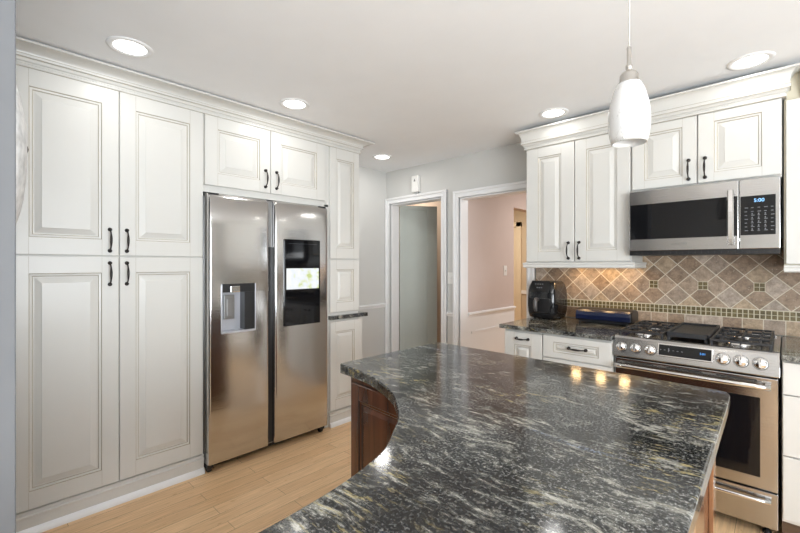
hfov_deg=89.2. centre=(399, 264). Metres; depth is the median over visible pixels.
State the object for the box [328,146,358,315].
upper cabinet
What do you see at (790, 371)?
base cabinet
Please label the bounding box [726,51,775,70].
recessed light
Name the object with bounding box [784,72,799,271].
upper cabinet
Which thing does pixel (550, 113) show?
recessed light
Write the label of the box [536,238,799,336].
tile backsplash
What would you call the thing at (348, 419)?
trim
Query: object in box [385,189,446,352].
door frame
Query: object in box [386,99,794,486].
wall
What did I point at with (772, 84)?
crown molding
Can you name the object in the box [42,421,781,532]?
floor
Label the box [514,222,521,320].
door
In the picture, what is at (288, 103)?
recessed light
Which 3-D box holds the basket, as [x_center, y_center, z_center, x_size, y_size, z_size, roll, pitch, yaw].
[1.082,0.311,3.181,0.186,0.120,0.077,0,0,43]
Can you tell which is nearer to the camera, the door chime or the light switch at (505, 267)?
the door chime
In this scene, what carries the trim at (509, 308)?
attached to the wall at (490, 220)
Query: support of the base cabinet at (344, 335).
on the floor
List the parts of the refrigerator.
dispenser spout, door, kick plate, door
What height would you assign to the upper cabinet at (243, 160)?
2.335 m
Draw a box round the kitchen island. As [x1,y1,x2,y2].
[351,377,715,532]
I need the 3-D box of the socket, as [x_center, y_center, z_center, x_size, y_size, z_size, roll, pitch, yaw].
[0.745,-0.646,1.320,0.072,0.128,0.072,0,0,43]
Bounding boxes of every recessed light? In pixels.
[105,36,153,57]
[279,98,309,109]
[372,154,391,159]
[539,108,568,118]
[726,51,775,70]
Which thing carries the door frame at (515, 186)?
attached to the wall at (505, 164)
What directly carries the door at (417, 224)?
in the wall at (505, 164)
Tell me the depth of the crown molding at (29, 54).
2.43 m
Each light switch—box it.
[447,272,452,283]
[504,266,506,275]
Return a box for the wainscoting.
[468,310,513,352]
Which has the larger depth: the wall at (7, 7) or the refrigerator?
the refrigerator
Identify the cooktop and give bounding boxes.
[618,323,780,351]
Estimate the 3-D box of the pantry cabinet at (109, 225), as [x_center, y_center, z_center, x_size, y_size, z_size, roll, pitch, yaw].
[-1.825,0.172,2.492,0.722,2.335,0.955,0,0,43]
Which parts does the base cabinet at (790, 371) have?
drawer, drawer, drawer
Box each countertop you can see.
[259,342,729,532]
[499,317,638,340]
[781,336,799,362]
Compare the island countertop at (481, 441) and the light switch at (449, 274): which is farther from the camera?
the light switch at (449, 274)
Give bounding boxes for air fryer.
[528,280,566,318]
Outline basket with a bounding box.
[528,297,550,312]
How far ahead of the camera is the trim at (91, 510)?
2.25 m
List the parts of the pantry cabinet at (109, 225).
cabinet door, cabinet door, handle, handle, handle, handle, cabinet door, cabinet door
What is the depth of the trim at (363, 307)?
4.60 m
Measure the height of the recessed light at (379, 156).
0.011 m
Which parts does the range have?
knob, knob, burner, knob, display glass, display frame, handle, griddle plate, oven door, control panel, knob, burner, knob, handle, burner, storage drawer, knob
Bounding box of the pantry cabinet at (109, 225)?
[16,65,203,532]
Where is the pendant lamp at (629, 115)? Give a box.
[608,0,650,147]
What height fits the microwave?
0.415 m
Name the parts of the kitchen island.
cabinet door, panel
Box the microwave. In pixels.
[629,176,780,255]
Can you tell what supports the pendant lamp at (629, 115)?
hanging from the ceiling
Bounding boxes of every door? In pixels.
[399,206,436,349]
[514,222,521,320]
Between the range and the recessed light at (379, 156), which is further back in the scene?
the recessed light at (379, 156)
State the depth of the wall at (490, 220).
4.48 m
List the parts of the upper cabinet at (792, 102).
light rail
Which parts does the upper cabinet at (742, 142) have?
door, handle, handle, door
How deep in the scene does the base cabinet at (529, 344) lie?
2.82 m
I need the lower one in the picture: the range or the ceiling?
the range
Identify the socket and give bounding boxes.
[619,46,638,82]
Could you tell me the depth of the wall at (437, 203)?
5.47 m
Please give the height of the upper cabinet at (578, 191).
0.942 m
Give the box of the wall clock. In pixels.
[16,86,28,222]
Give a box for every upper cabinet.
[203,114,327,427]
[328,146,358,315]
[523,134,646,267]
[632,98,781,191]
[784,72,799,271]
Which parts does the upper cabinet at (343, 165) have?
door, door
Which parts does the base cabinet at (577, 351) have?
drawer, handle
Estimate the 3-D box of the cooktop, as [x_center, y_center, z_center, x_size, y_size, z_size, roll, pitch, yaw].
[1.797,0.427,2.449,0.729,0.025,0.648,0,0,43]
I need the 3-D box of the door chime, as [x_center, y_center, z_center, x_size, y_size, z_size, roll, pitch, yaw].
[0.174,-0.870,4.434,0.096,0.204,0.048,0,0,43]
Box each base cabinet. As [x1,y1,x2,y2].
[328,317,361,426]
[505,328,543,359]
[543,333,615,371]
[782,361,799,532]
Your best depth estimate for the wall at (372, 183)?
4.63 m
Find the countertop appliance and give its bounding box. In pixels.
[575,307,637,325]
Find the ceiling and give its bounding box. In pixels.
[16,0,799,171]
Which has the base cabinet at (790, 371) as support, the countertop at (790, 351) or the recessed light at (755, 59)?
the countertop at (790, 351)
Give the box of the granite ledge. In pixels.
[328,311,367,319]
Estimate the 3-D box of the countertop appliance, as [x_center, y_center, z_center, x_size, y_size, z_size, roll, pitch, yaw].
[1.520,0.372,2.990,0.376,0.106,0.222,0,0,41]
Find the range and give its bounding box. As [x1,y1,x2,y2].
[613,320,780,532]
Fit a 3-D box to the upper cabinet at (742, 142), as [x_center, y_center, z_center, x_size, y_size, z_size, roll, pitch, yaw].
[1.903,-0.701,2.556,0.732,0.438,0.352,0,0,43]
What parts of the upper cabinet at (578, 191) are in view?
cabinet door, handle, handle, light rail, cabinet door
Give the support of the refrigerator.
on the floor
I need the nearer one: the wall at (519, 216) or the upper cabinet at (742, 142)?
the upper cabinet at (742, 142)
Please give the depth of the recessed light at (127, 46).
2.02 m
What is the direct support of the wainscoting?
attached to the wall at (490, 220)
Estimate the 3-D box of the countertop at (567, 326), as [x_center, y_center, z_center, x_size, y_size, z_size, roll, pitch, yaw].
[1.236,0.440,2.940,0.748,0.028,0.723,0,0,43]
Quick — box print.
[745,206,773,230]
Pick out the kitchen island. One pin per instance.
(374, 420)
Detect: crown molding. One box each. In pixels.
[16,36,374,153]
[515,63,799,151]
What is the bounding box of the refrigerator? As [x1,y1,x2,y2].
[202,192,326,471]
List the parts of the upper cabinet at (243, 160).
door, handle, handle, door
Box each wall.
[0,0,15,532]
[358,166,385,358]
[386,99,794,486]
[407,201,440,342]
[468,193,525,311]
[514,210,525,318]
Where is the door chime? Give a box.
[412,175,419,193]
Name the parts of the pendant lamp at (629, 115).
cord, lamp shade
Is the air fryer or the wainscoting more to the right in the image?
the air fryer
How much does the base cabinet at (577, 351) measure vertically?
0.885 m
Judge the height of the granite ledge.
0.033 m
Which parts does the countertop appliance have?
lid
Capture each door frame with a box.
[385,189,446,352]
[453,180,534,346]
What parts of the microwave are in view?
door, handle, keypad glass, control panel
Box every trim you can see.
[17,467,204,532]
[330,416,350,427]
[359,303,385,309]
[468,306,515,317]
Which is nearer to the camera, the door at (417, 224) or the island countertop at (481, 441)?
the island countertop at (481, 441)

